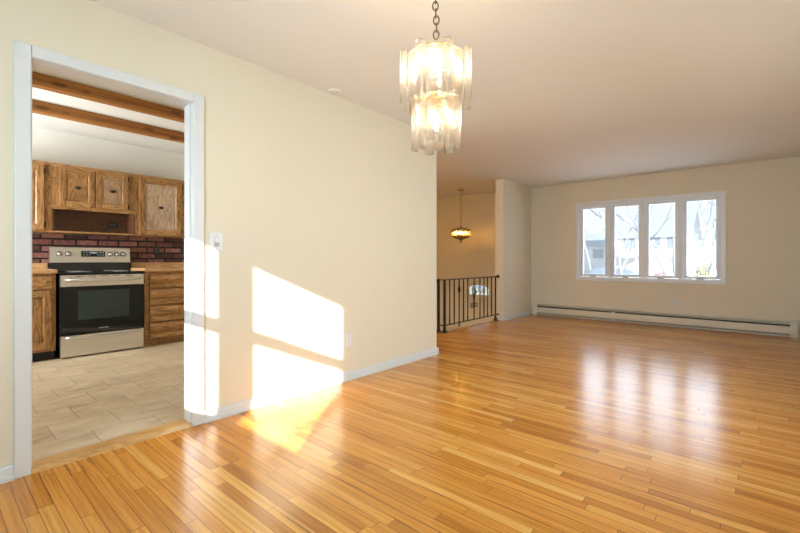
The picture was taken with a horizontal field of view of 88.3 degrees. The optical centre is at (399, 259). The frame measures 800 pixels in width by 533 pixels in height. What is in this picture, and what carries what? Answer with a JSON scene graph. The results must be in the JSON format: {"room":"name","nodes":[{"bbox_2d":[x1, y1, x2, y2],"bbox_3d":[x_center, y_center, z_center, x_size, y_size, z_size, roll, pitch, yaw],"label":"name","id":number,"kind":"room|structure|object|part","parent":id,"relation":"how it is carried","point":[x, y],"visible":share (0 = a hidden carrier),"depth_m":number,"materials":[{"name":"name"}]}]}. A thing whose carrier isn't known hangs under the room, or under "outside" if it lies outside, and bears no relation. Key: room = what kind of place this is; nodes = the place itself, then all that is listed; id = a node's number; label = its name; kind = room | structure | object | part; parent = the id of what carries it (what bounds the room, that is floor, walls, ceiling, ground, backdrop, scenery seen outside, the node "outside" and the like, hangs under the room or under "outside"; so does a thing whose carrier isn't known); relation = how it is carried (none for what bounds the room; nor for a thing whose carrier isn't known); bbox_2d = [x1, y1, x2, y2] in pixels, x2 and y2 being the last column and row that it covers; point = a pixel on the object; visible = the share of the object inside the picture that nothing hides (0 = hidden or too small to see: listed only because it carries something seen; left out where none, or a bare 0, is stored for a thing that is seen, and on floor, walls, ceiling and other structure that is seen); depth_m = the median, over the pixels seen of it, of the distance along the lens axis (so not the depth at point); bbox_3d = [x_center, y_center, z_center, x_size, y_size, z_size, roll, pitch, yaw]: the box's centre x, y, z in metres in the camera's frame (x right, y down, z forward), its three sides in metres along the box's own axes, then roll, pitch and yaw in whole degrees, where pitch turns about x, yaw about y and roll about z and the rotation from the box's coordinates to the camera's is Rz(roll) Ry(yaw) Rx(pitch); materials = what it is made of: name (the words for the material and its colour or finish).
{"room":"empty dining room","nodes":[
{"label":"empty dining room","id":0,"kind":"room"},
{"bbox_2d":[32,127,183,267],"bbox_3d":[-3.813,-0.222,5.129,0.120,2.550,4.480,0,0,41],"label":"wall","id":1,"kind":"structure","parent":0,"point":[51,146],"depth_m":5.15,"materials":[{"name":"paint"}]},
{"bbox_2d":[32,160,50,232],"bbox_3d":[-4.139,-0.684,4.389,0.356,0.765,0.614,0,0,41],"label":"upper cabinet","id":2,"kind":"object","parent":1,"relation":"attached to","point":[41,170],"visible":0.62,"depth_m":4.46,"materials":[{"name":"brown wood"}]},
{"bbox_3d":[-4.032,-0.674,4.294,0.014,0.581,0.368,0,0,41],"label":"door panel","id":3,"kind":"part","parent":2,"relation":"part of","materials":[{"name":"brown wood"}]},
{"bbox_3d":[-4.035,-1.050,4.298,0.012,0.035,0.614,0,0,41],"label":"trim","id":4,"kind":"part","parent":2,"relation":"part of","materials":[{"name":"brown wood"}]},
{"bbox_2d":[46,163,134,235],"bbox_3d":[-3.673,-0.683,4.927,0.356,0.768,0.806,0,0,41],"label":"upper cabinet","id":5,"kind":"object","parent":1,"relation":"attached to","point":[83,199],"visible":0.98,"depth_m":4.86,"materials":[{"name":"brown wood"}]},
{"bbox_3d":[-3.679,-0.629,4.701,0.015,0.055,0.210,0,0,41],"label":"rail","id":6,"kind":"part","parent":5,"relation":"part of","materials":[{"name":"brown wood"}]},
{"bbox_3d":[-3.679,-1.004,4.701,0.015,0.055,0.210,0,0,41],"label":"rail","id":7,"kind":"part","parent":5,"relation":"part of","materials":[{"name":"brown wood"}]},
{"bbox_3d":[-3.679,-0.817,4.701,0.014,0.320,0.210,0,0,41],"label":"door panel","id":8,"kind":"part","parent":5,"relation":"part of","materials":[{"name":"brown wood"}]},
{"bbox_2d":[46,231,134,235],"bbox_3d":[-3.689,-0.309,4.941,0.314,0.020,0.806,0,0,41],"label":"shelf","id":9,"kind":"object","parent":5,"relation":"attached to","point":[103,233],"depth_m":4.93,"materials":[{"name":"brown wood"}]},
{"bbox_3d":[-3.571,-0.582,4.838,0.006,0.040,0.806,0,0,41],"label":"rail","id":10,"kind":"part","parent":5,"relation":"part of","materials":[{"name":"brown wood"}]},
{"bbox_3d":[-3.569,-1.050,4.836,0.012,0.035,0.806,0,0,41],"label":"trim","id":11,"kind":"part","parent":5,"relation":"part of","materials":[{"name":"brown wood"}]},
{"bbox_2d":[107,222,117,227],"bbox_3d":[-3.599,-0.432,5.162,0.010,0.072,0.116,0,0,41],"label":"wall outlet","id":12,"kind":"object","parent":5,"relation":"attached to","point":[109,224],"visible":1,"depth_m":5.16,"materials":[{"name":"black plastic"}]},
{"bbox_3d":[-3.459,-0.629,4.955,0.015,0.055,0.214,0,0,41],"label":"rail","id":13,"kind":"part","parent":5,"relation":"part of","materials":[{"name":"brown wood"}]},
{"bbox_3d":[-3.459,-1.004,4.955,0.015,0.055,0.214,0,0,41],"label":"rail","id":14,"kind":"part","parent":5,"relation":"part of","materials":[{"name":"brown wood"}]},
{"bbox_3d":[-3.459,-0.817,4.955,0.014,0.320,0.214,0,0,41],"label":"door panel","id":15,"kind":"part","parent":5,"relation":"part of","materials":[{"name":"brown wood"}]},
{"bbox_2d":[32,233,183,270],"bbox_3d":[-3.781,0.381,5.028,0.060,1.345,3.250,0,0,41],"label":"backsplash","id":16,"kind":"structure","parent":1,"relation":"attached to","point":[141,248],"depth_m":5.25,"materials":[{"name":"red brick"}]},
{"bbox_2d":[153,246,158,254],"bbox_3d":[-3.283,-0.122,5.550,0.010,0.116,0.072,0,0,41],"label":"wall outlet","id":17,"kind":"object","parent":16,"relation":"attached to","point":[155,248],"visible":1,"depth_m":5.54,"materials":[{"name":"black plastic"}]},
{"bbox_2d":[127,174,183,238],"bbox_3d":[-3.200,-0.681,5.473,0.356,0.772,0.636,0,0,41],"label":"upper cabinet","id":18,"kind":"object","parent":1,"relation":"attached to","point":[159,202],"visible":0.95,"depth_m":5.34,"materials":[{"name":"brown wood"}]},
{"bbox_3d":[-3.095,-1.050,5.383,0.012,0.035,0.636,0,0,41],"label":"trim","id":19,"kind":"part","parent":18,"relation":"part of","materials":[{"name":"brown wood"}]},
{"bbox_3d":[-3.107,-0.347,5.361,0.015,0.070,0.365,0,0,41],"label":"rail","id":20,"kind":"part","parent":18,"relation":"part of","materials":[{"name":"brown wood"}]},
{"bbox_3d":[-3.107,-0.995,5.361,0.015,0.070,0.365,0,0,41],"label":"rail","id":21,"kind":"part","parent":18,"relation":"part of","materials":[{"name":"brown wood"}]},
{"bbox_3d":[-3.107,-0.671,5.361,0.014,0.578,0.365,0,0,41],"label":"door panel","id":22,"kind":"part","parent":18,"relation":"part of","materials":[{"name":"brown wood"}]},
{"bbox_2d":[32,67,183,154],"bbox_3d":[-2.595,-1.597,3.968,3.480,0.200,4.640,0,0,41],"label":"ceiling","id":23,"kind":"structure","parent":0,"point":[38,120],"depth_m":4.47,"materials":[{"name":"paint"}]},
{"bbox_2d":[32,71,183,122],"bbox_3d":[-2.420,-1.448,3.922,0.095,0.098,4.480,0,0,41],"label":"ceiling beam","id":24,"kind":"structure","parent":23,"relation":"attached to","point":[41,81],"depth_m":3.64,"materials":[{"name":"brown wood"}]},
{"bbox_2d":[32,99,183,142],"bbox_3d":[-2.991,-1.444,4.417,0.095,0.105,4.480,0,0,41],"label":"ceiling beam","id":25,"kind":"structure","parent":23,"relation":"attached to","point":[38,107],"depth_m":4.26,"materials":[{"name":"brown wood"}]},
{"bbox_2d":[0,0,436,466],"bbox_3d":[-1.143,-0.322,2.896,0.120,2.750,4.600,0,0,41],"label":"wall","id":26,"kind":"structure","parent":0,"point":[322,204],"depth_m":3.06,"materials":[{"name":"beige paint"}]},
{"bbox_2d":[14,40,203,478],"bbox_3d":[-1.608,0.001,2.359,0.152,2.105,0.896,0,0,41],"label":"door frame","id":27,"kind":"structure","parent":26,"relation":"attached to","point":[23,52],"depth_m":2.17,"materials":[{"name":"white paint"}]},
{"bbox_2d":[210,232,222,250],"bbox_3d":[-1.209,-0.117,2.717,0.014,0.120,0.090,0,0,41],"label":"light switch","id":28,"kind":"object","parent":26,"relation":"attached to","point":[216,239],"visible":1,"depth_m":2.71,"materials":[{"name":"white plastic"}]},
{"bbox_3d":[-1.208,-0.117,2.716,0.002,0.066,0.034,0,0,41],"label":"switch frame","id":29,"kind":"part","parent":28,"relation":"part of","materials":[{"name":"grey plastic"}]},
{"bbox_2d":[0,347,438,483],"bbox_3d":[-1.127,1.017,2.897,0.142,0.072,4.622,0,0,41],"label":"baseboard","id":30,"kind":"structure","parent":26,"relation":"attached to","point":[6,472],"depth_m":3.17,"materials":[{"name":"white paint"}]},
{"bbox_2d":[346,333,351,346],"bbox_3d":[-0.443,0.703,3.606,0.008,0.116,0.072,0,0,41],"label":"wall outlet","id":31,"kind":"object","parent":26,"relation":"attached to","point":[349,335],"visible":1,"depth_m":3.60,"materials":[{"name":"white plastic"}]},
{"bbox_2d":[0,314,799,532],"bbox_3d":[0.088,1.178,4.440,6.680,0.250,8.547,0,0,41],"label":"floor","id":32,"kind":"structure","parent":0,"point":[531,423],"depth_m":2.36,"materials":[{"name":"brown wood"}]},
{"bbox_2d":[32,274,55,361],"bbox_3d":[-4.008,0.602,4.269,0.591,0.902,0.605,0,0,41],"label":"base cabinet","id":33,"kind":"object","parent":32,"relation":"on","point":[43,285],"visible":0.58,"depth_m":4.25,"materials":[{"name":"brown wood"}]},
{"bbox_3d":[-3.809,0.897,4.100,0.015,0.062,0.406,0,0,41],"label":"rail","id":34,"kind":"part","parent":33,"relation":"part of","materials":[{"name":"brown wood"}]},
{"bbox_3d":[-3.809,0.359,4.100,0.015,0.062,0.406,0,0,41],"label":"rail","id":35,"kind":"part","parent":33,"relation":"part of","materials":[{"name":"brown wood"}]},
{"bbox_3d":[-3.809,0.628,4.100,0.014,0.476,0.406,0,0,41],"label":"door panel","id":36,"kind":"part","parent":33,"relation":"part of","materials":[{"name":"brown wood"}]},
{"bbox_3d":[-3.801,0.243,4.093,0.008,0.070,0.440,0,0,41],"label":"drawer panel","id":37,"kind":"part","parent":33,"relation":"part of","materials":[{"name":"brown wood"}]},
{"bbox_3d":[-3.810,0.243,4.101,0.020,0.130,0.530,0,0,41],"label":"drawer","id":38,"kind":"part","parent":33,"relation":"part of","materials":[{"name":"brown wood"}]},
{"bbox_2d":[32,263,57,273],"bbox_3d":[-4.011,0.095,4.274,0.580,0.108,0.628,0,0,41],"label":"countertop","id":39,"kind":"structure","parent":33,"relation":"on","point":[37,268],"depth_m":4.33,"materials":[{"name":"brown wood"}]},
{"bbox_2d":[49,247,144,357],"bbox_3d":[-3.503,0.453,4.786,0.657,1.200,0.800,0,0,41],"label":"stove","id":40,"kind":"object","parent":32,"relation":"on","point":[100,311],"visible":1,"depth_m":4.65,"materials":[{"name":"silver metal"}]},
{"bbox_3d":[-3.725,-0.056,4.978,0.070,0.182,0.788,0,0,41],"label":"control panel","id":41,"kind":"part","parent":40,"relation":"part of","materials":[{"name":"silver metal"}]},
{"bbox_2d":[58,270,144,274],"bbox_3d":[-3.526,0.146,4.806,0.595,0.025,0.800,0,0,41],"label":"cooktop","id":42,"kind":"object","parent":40,"relation":"in","point":[60,272],"depth_m":4.65,"materials":[{"name":"black glass"}]},
{"bbox_3d":[-3.321,0.927,4.629,0.032,0.224,0.776,0,0,41],"label":"storage drawer","id":43,"kind":"part","parent":40,"relation":"part of","materials":[{"name":"silver metal"}]},
{"bbox_3d":[-3.322,0.550,4.629,0.030,0.515,0.776,0,0,41],"label":"oven door","id":44,"kind":"part","parent":40,"relation":"part of","materials":[{"name":"black glass"}]},
{"bbox_3d":[-3.298,0.844,4.608,0.059,0.043,0.706,0,0,41],"label":"drawer handle","id":45,"kind":"part","parent":40,"relation":"part of","materials":[{"name":"silver metal"}]},
{"bbox_3d":[-3.286,0.224,4.598,0.083,0.041,0.712,0,0,41],"label":"door handle","id":46,"kind":"part","parent":40,"relation":"part of","materials":[{"name":"silver metal"}]},
{"bbox_2d":[31,419,192,473],"bbox_3d":[-1.607,1.045,2.355,0.137,0.016,0.767,0,0,41],"label":"trim","id":47,"kind":"structure","parent":32,"relation":"on","point":[46,463],"depth_m":2.30,"materials":[{"name":"brown wood"}]},
{"bbox_2d":[143,271,183,345],"bbox_3d":[-2.883,0.602,5.563,0.597,0.902,1.165,0,0,41],"label":"base cabinet","id":48,"kind":"object","parent":32,"relation":"on","point":[163,291],"visible":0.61,"depth_m":5.10,"materials":[{"name":"brown wood"}]},
{"bbox_2d":[130,262,183,271],"bbox_3d":[-2.888,0.095,5.570,0.580,0.108,1.182,0,0,41],"label":"countertop","id":49,"kind":"structure","parent":48,"relation":"on","point":[167,266],"depth_m":5.41,"materials":[{"name":"brown wood"}]},
{"bbox_3d":[-2.823,0.864,5.217,0.052,0.182,0.620,0,0,41],"label":"drawer","id":50,"kind":"part","parent":48,"relation":"part of","materials":[{"name":"brown wood"}]},
{"bbox_3d":[-2.823,0.660,5.217,0.052,0.186,0.620,0,0,41],"label":"drawer","id":51,"kind":"part","parent":48,"relation":"part of","materials":[{"name":"brown wood"}]},
{"bbox_3d":[-2.823,0.454,5.217,0.052,0.186,0.620,0,0,41],"label":"drawer","id":52,"kind":"part","parent":48,"relation":"part of","materials":[{"name":"brown wood"}]},
{"bbox_3d":[-2.823,0.264,5.217,0.052,0.154,0.620,0,0,41],"label":"drawer","id":53,"kind":"part","parent":48,"relation":"part of","materials":[{"name":"brown wood"}]},
{"bbox_2d":[437,275,499,332],"bbox_3d":[1.117,0.658,6.553,0.182,0.789,1.690,0,0,41],"label":"iron railing","id":54,"kind":"object","parent":32,"relation":"on","point":[444,325],"visible":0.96,"depth_m":6.31,"materials":[{"name":"black metal"}]},
{"bbox_3d":[0.559,0.677,5.979,0.090,0.752,0.090,0,0,41],"label":"post","id":55,"kind":"part","parent":54,"relation":"part of","materials":[{"name":"metal"}]},
{"bbox_3d":[0.642,0.677,5.934,0.090,0.752,0.090,0,0,41],"label":"post","id":56,"kind":"part","parent":54,"relation":"part of","materials":[{"name":"metal"}]},
{"bbox_3d":[1.130,0.294,6.559,0.120,0.014,1.645,0,0,41],"label":"rail","id":57,"kind":"part","parent":54,"relation":"part of","materials":[{"name":"metal"}]},
{"bbox_3d":[1.134,0.951,6.562,0.102,0.014,1.635,0,0,41],"label":"rail","id":58,"kind":"part","parent":54,"relation":"part of","materials":[{"name":"metal"}]},
{"bbox_3d":[1.643,0.677,7.090,0.090,0.752,0.090,0,0,41],"label":"post","id":59,"kind":"part","parent":54,"relation":"part of","materials":[{"name":"metal"}]},
{"bbox_2d":[447,320,492,331],"bbox_3d":[1.175,1.066,6.576,0.065,0.034,1.580,0,0,41],"label":"trim","id":60,"kind":"structure","parent":32,"relation":"on","point":[491,320],"depth_m":6.45,"materials":[{"name":"brown wood"}]},
{"bbox_2d":[90,0,799,198],"bbox_3d":[0.088,-1.487,4.440,6.920,0.200,8.867,0,0,41],"label":"ceiling","id":61,"kind":"structure","parent":0,"point":[564,91],"depth_m":2.95,"materials":[{"name":"paint"}]},
{"bbox_2d":[328,88,340,93],"bbox_3d":[-0.537,-1.380,3.389,0.104,0.014,0.104,0,0,41],"label":"smoke detector","id":62,"kind":"object","parent":61,"relation":"attached to","point":[332,90],"visible":1,"depth_m":3.37,"materials":[{"name":"plastic"}]},
{"bbox_2d":[400,0,471,154],"bbox_3d":[0.166,-0.948,1.900,0.320,0.878,0.320,0,0,-38],"label":"chandelier","id":63,"kind":"object","parent":61,"relation":"hanging from","point":[445,138],"visible":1,"depth_m":1.84,"materials":[{"name":"clear glass"}]},
{"bbox_3d":[0.012,-0.827,1.859,0.026,0.230,0.046,0,0,-15],"label":"glass panel","id":64,"kind":"part","parent":63,"relation":"part of","materials":[{"name":"clear glass"}]},
{"bbox_3d":[0.029,-0.821,1.919,0.008,0.203,0.066,0,0,8],"label":"glass panel","id":65,"kind":"part","parent":63,"relation":"part of","materials":[{"name":"glass"}]},
{"bbox_3d":[0.028,-0.827,1.980,0.026,0.230,0.046,0,0,30],"label":"glass panel","id":66,"kind":"part","parent":63,"relation":"part of","materials":[{"name":"glass"}]},
{"bbox_3d":[0.056,-0.821,1.816,0.008,0.203,0.066,0,0,-37],"label":"glass panel","id":67,"kind":"part","parent":63,"relation":"part of","materials":[{"name":"glass"}]},
{"bbox_3d":[0.066,-0.625,1.927,0.026,0.233,0.046,0,0,15],"label":"glass panel","id":68,"kind":"part","parent":63,"relation":"part of","materials":[{"name":"glass"}]},
{"bbox_3d":[0.083,-0.628,1.878,0.008,0.207,0.046,0,0,-15],"label":"glass panel","id":69,"kind":"part","parent":63,"relation":"part of","materials":[{"name":"clear glass"}]},
{"bbox_3d":[0.086,-0.827,1.762,0.046,0.230,0.026,0,0,30],"label":"glass panel","id":70,"kind":"part","parent":63,"relation":"part of","materials":[{"name":"glass"}]},
{"bbox_3d":[0.094,-0.625,1.827,0.046,0.233,0.028,0,0,41],"label":"glass panel","id":71,"kind":"part","parent":63,"relation":"part of","materials":[{"name":"glass"}]},
{"bbox_3d":[0.105,-0.628,1.961,0.046,0.207,0.008,0,0,-45],"label":"glass panel","id":72,"kind":"part","parent":63,"relation":"part of","materials":[{"name":"glass"}]},
{"bbox_3d":[0.125,-0.827,2.054,0.046,0.230,0.026,0,0,-15],"label":"glass panel","id":73,"kind":"part","parent":63,"relation":"part of","materials":[{"name":"glass"}]},
{"bbox_3d":[0.139,-0.625,2.000,0.046,0.233,0.026,0,0,-15],"label":"glass panel","id":74,"kind":"part","parent":63,"relation":"part of","materials":[{"name":"glass"}]},
{"bbox_3d":[0.144,-0.628,1.818,0.046,0.207,0.008,0,0,15],"label":"glass panel","id":75,"kind":"part","parent":63,"relation":"part of","materials":[{"name":"glass"}]},
{"bbox_2d":[431,68,435,74],"bbox_3d":[0.146,-0.804,1.800,0.048,0.058,0.047,0,0,41],"label":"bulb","id":76,"kind":"object","parent":63,"relation":"attached to","point":[433,71],"depth_m":1.79,"materials":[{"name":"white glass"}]},
{"bbox_3d":[0.146,-0.877,1.800,0.033,0.088,0.032,0,0,41],"label":"bulb","id":77,"kind":"part","parent":63,"relation":"part of","materials":[{"name":"white glass"}]},
{"bbox_3d":[0.148,-0.821,1.763,0.066,0.203,0.008,0,0,8],"label":"glass panel","id":78,"kind":"part","parent":63,"relation":"part of","materials":[{"name":"clear glass"}]},
{"bbox_3d":[0.166,-0.633,1.900,0.033,0.088,0.032,0,0,41],"label":"bulb","id":79,"kind":"part","parent":63,"relation":"part of","materials":[{"name":"white glass"}]},
{"bbox_3d":[0.166,-1.186,1.900,0.026,0.350,0.031,0,0,-41],"label":"chain","id":80,"kind":"part","parent":63,"relation":"part of","materials":[{"name":"brown metal"}]},
{"bbox_3d":[0.184,-0.821,2.038,0.066,0.203,0.008,0,0,8],"label":"glass panel","id":81,"kind":"part","parent":63,"relation":"part of","materials":[{"name":"glass"}]},
{"bbox_3d":[0.188,-0.628,1.983,0.046,0.207,0.008,0,0,15],"label":"glass panel","id":82,"kind":"part","parent":63,"relation":"part of","materials":[{"name":"glass"}]},
{"bbox_3d":[0.193,-0.625,1.801,0.046,0.233,0.026,0,0,-15],"label":"glass panel","id":83,"kind":"part","parent":63,"relation":"part of","materials":[{"name":"glass"}]},
{"bbox_3d":[0.207,-0.827,1.746,0.046,0.230,0.026,0,0,-15],"label":"glass panel","id":84,"kind":"part","parent":63,"relation":"part of","materials":[{"name":"clear glass"}]},
{"bbox_3d":[0.238,-0.625,1.973,0.046,0.233,0.028,0,0,41],"label":"glass panel","id":85,"kind":"part","parent":63,"relation":"part of","materials":[{"name":"glass"}]},
{"bbox_3d":[0.226,-0.628,1.840,0.046,0.207,0.008,0,0,-45],"label":"glass panel","id":86,"kind":"part","parent":63,"relation":"part of","materials":[{"name":"clear glass"}]},
{"bbox_3d":[0.248,-0.628,1.923,0.008,0.207,0.046,0,0,-15],"label":"glass panel","id":87,"kind":"part","parent":63,"relation":"part of","materials":[{"name":"glass"}]},
{"bbox_3d":[0.250,-0.821,1.791,0.066,0.203,0.008,0,0,-37],"label":"glass panel","id":88,"kind":"part","parent":63,"relation":"part of","materials":[{"name":"glass"}]},
{"bbox_3d":[0.276,-0.821,1.985,0.008,0.203,0.066,0,0,-37],"label":"glass panel","id":89,"kind":"part","parent":63,"relation":"part of","materials":[{"name":"clear glass"}]},
{"bbox_3d":[0.266,-0.625,1.874,0.026,0.233,0.046,0,0,15],"label":"glass panel","id":90,"kind":"part","parent":63,"relation":"part of","materials":[{"name":"glass"}]},
{"bbox_3d":[0.303,-0.821,1.882,0.008,0.203,0.066,0,0,8],"label":"glass panel","id":91,"kind":"part","parent":63,"relation":"part of","materials":[{"name":"glass"}]},
{"bbox_3d":[0.320,-0.827,1.942,0.026,0.230,0.046,0,0,-15],"label":"glass panel","id":92,"kind":"part","parent":63,"relation":"part of","materials":[{"name":"glass"}]},
{"bbox_3d":[0.304,-0.827,1.821,0.026,0.230,0.046,0,0,30],"label":"glass panel","id":93,"kind":"part","parent":63,"relation":"part of","materials":[{"name":"glass"}]},
{"bbox_2d":[451,189,470,242],"bbox_3d":[1.208,-0.856,8.175,0.388,1.062,0.388,0,0,41],"label":"chandelier","id":94,"kind":"object","parent":61,"relation":"hanging from","point":[460,230],"visible":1,"depth_m":8.13,"materials":[{"name":"gold metal"}]},
{"bbox_3d":[1.208,-1.009,8.175,0.024,0.713,0.023,0,0,-4],"label":"chain","id":95,"kind":"part","parent":94,"relation":"part of","materials":[{"name":"gold metal"}]},
{"bbox_3d":[1.208,-0.404,8.175,0.372,0.117,0.372,0,0,41],"label":"dish","id":96,"kind":"part","parent":94,"relation":"part of","materials":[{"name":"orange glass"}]},
{"bbox_2d":[496,179,530,320],"bbox_3d":[2.103,-0.167,7.583,0.150,2.440,1.157,0,0,41],"label":"wall","id":97,"kind":"structure","parent":0,"point":[513,200],"depth_m":7.36,"materials":[{"name":"beige paint"}]},
{"bbox_2d":[503,311,530,320],"bbox_3d":[2.146,1.017,7.501,0.022,0.072,1.090,0,0,41],"label":"baseboard","id":98,"kind":"structure","parent":97,"relation":"attached to","point":[525,313],"depth_m":7.43,"materials":[{"name":"white paint"}]},
{"bbox_2d":[469,267,715,294],"bbox_3d":[11.458,2.303,13.227,140.000,1.900,155.000,0,0,41],"label":"ground","id":99,"kind":"structure","parent":0,"point":[697,268],"depth_m":28.03,"materials":[{"name":"white snow"}]},
{"bbox_2d":[584,208,601,270],"bbox_3d":[13.150,-2.945,30.693,9.728,9.835,6.803,0,0,21],"label":"bare tree","id":100,"kind":"object","parent":99,"relation":"on","point":[587,255],"visible":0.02,"depth_m":30.86,"materials":[{"name":"grey plant"}]},
{"bbox_2d":[584,233,604,272],"bbox_3d":[21.601,-0.695,48.763,7.700,4.625,6.900,0,0,41],"label":"house","id":101,"kind":"object","parent":99,"relation":"on","point":[595,246],"visible":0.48,"depth_m":45.16,"materials":[{"name":"white"}]},
{"bbox_3d":[21.528,-0.647,44.784,1.100,1.000,0.010,0,0,41],"label":"pane","id":102,"kind":"part","parent":101,"relation":"part of","materials":[{"name":"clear glass"}]},
{"bbox_2d":[589,204,666,274],"bbox_3d":[9.943,-1.770,19.404,5.891,8.121,3.759,0,0,29],"label":"bare tree","id":103,"kind":"object","parent":99,"relation":"on","point":[620,268],"visible":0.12,"depth_m":19.17,"materials":[{"name":"grey plant"}]},
{"bbox_2d":[599,207,701,275],"bbox_3d":[22.625,-1.431,37.192,6.800,6.153,9.050,0,0,41],"label":"house","id":104,"kind":"object","parent":99,"relation":"on","point":[663,239],"visible":0.5,"depth_m":35.36,"materials":[{"name":"white"}]},
{"bbox_3d":[19.861,-1.497,35.643,0.950,1.200,0.010,0,0,41],"label":"pane","id":105,"kind":"part","parent":104,"relation":"part of","materials":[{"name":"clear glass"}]},
{"bbox_3d":[21.222,-1.497,34.465,0.950,1.200,0.010,0,0,41],"label":"pane","id":106,"kind":"part","parent":104,"relation":"part of","materials":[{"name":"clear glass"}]},
{"bbox_3d":[22.223,-1.497,33.597,0.800,1.200,0.010,0,0,41],"label":"pane","id":107,"kind":"part","parent":104,"relation":"part of","materials":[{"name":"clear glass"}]},
{"bbox_2d":[600,200,715,275],"bbox_3d":[9.584,-0.933,14.152,7.063,7.277,5.469,0,0,1],"label":"bare tree","id":108,"kind":"object","parent":99,"relation":"on","point":[672,260],"visible":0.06,"depth_m":13.50,"materials":[{"name":"grey plant"}]},
{"bbox_2d":[653,266,672,275],"bbox_3d":[13.173,1.162,20.599,0.904,1.646,0.890,0,0,41],"label":"shrub","id":109,"kind":"object","parent":99,"relation":"on","point":[660,273],"visible":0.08,"depth_m":20.58,"materials":[{"name":"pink plant"}]},
{"bbox_2d":[694,266,711,276],"bbox_3d":[13.305,1.191,18.215,1.009,1.843,1.032,0,0,0],"label":"shrub","id":110,"kind":"object","parent":99,"relation":"on","point":[703,267],"visible":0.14,"depth_m":18.21,"materials":[{"name":"yellow plant"}]},
{"bbox_2d":[704,206,715,275],"bbox_3d":[34.173,-1.845,38.534,8.700,6.925,7.900,0,0,41],"label":"house","id":111,"kind":"object","parent":99,"relation":"on","point":[713,217],"visible":0.07,"depth_m":39.14,"materials":[{"name":"white"}]},
{"bbox_2d":[708,219,715,276],"bbox_3d":[16.722,-2.763,19.052,7.347,9.591,3.624,0,0,-14],"label":"bare tree","id":112,"kind":"object","parent":99,"relation":"on","point":[713,240],"visible":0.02,"depth_m":20.07,"materials":[{"name":"grey plant"}]},
{"bbox_2d":[437,156,799,337],"bbox_3d":[2.939,0.643,7.730,6.920,4.060,0.160,0,0,41],"label":"wall","id":113,"kind":"structure","parent":0,"point":[763,197],"depth_m":6.55,"materials":[{"name":"beige paint"}]},
{"bbox_2d":[456,274,495,328],"bbox_3d":[1.677,1.373,8.763,1.090,2.120,0.170,0,0,41],"label":"door","id":114,"kind":"structure","parent":113,"relation":"in","point":[470,281],"depth_m":8.85,"materials":[{"name":"beige paint"}]},
{"bbox_2d":[576,190,725,284],"bbox_3d":[4.006,-0.320,6.766,2.121,1.381,0.160,0,0,41],"label":"window","id":115,"kind":"structure","parent":113,"relation":"in","point":[680,200],"depth_m":6.70,"materials":[{"name":"plastic"}]},
{"bbox_3d":[3.430,-0.321,7.268,0.456,1.241,0.045,0,0,41],"label":"sash","id":116,"kind":"part","parent":115,"relation":"part of","materials":[{"name":"glass"}]},
{"bbox_3d":[3.815,-0.321,6.934,0.452,1.241,0.045,0,0,41],"label":"sash","id":117,"kind":"part","parent":115,"relation":"part of","materials":[{"name":"plastic"}]},
{"bbox_3d":[4.199,-0.321,6.602,0.452,1.241,0.045,0,0,41],"label":"sash","id":118,"kind":"part","parent":115,"relation":"part of","materials":[{"name":"plastic"}]},
{"bbox_3d":[4.585,-0.321,6.268,0.456,1.241,0.045,0,0,41],"label":"sash","id":119,"kind":"part","parent":115,"relation":"part of","materials":[{"name":"plastic"}]},
{"bbox_2d":[533,302,797,338],"bbox_3d":[3.944,0.939,6.707,3.650,0.228,0.070,0,0,41],"label":"baseboard heater","id":120,"kind":"object","parent":113,"relation":"attached to","point":[749,325],"visible":1,"depth_m":6.38,"materials":[{"name":"metal"}]},
{"bbox_2d":[673,299,678,306],"bbox_3d":[4.308,0.679,6.432,0.072,0.116,0.010,0,0,41],"label":"wall outlet","id":121,"kind":"object","parent":113,"relation":"attached to","point":[675,301],"visible":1,"depth_m":6.43,"materials":[{"name":"white plastic"}]},
{"bbox_3d":[18.496,1.981,21.353,140.000,0.045,5.500,0,0,41],"label":"road","id":122,"kind":"object","parent":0,"visible":0},
{"bbox_2d":[586,268,638,274],"bbox_3d":[13.150,1.233,25.719,4.500,1.450,1.760,0,0,41],"label":"car","id":123,"kind":"object","parent":122,"relation":"on","point":[626,271],"visible":0.02,"depth_m":25.19,"materials":[{"name":"blue paint"}]}
]}

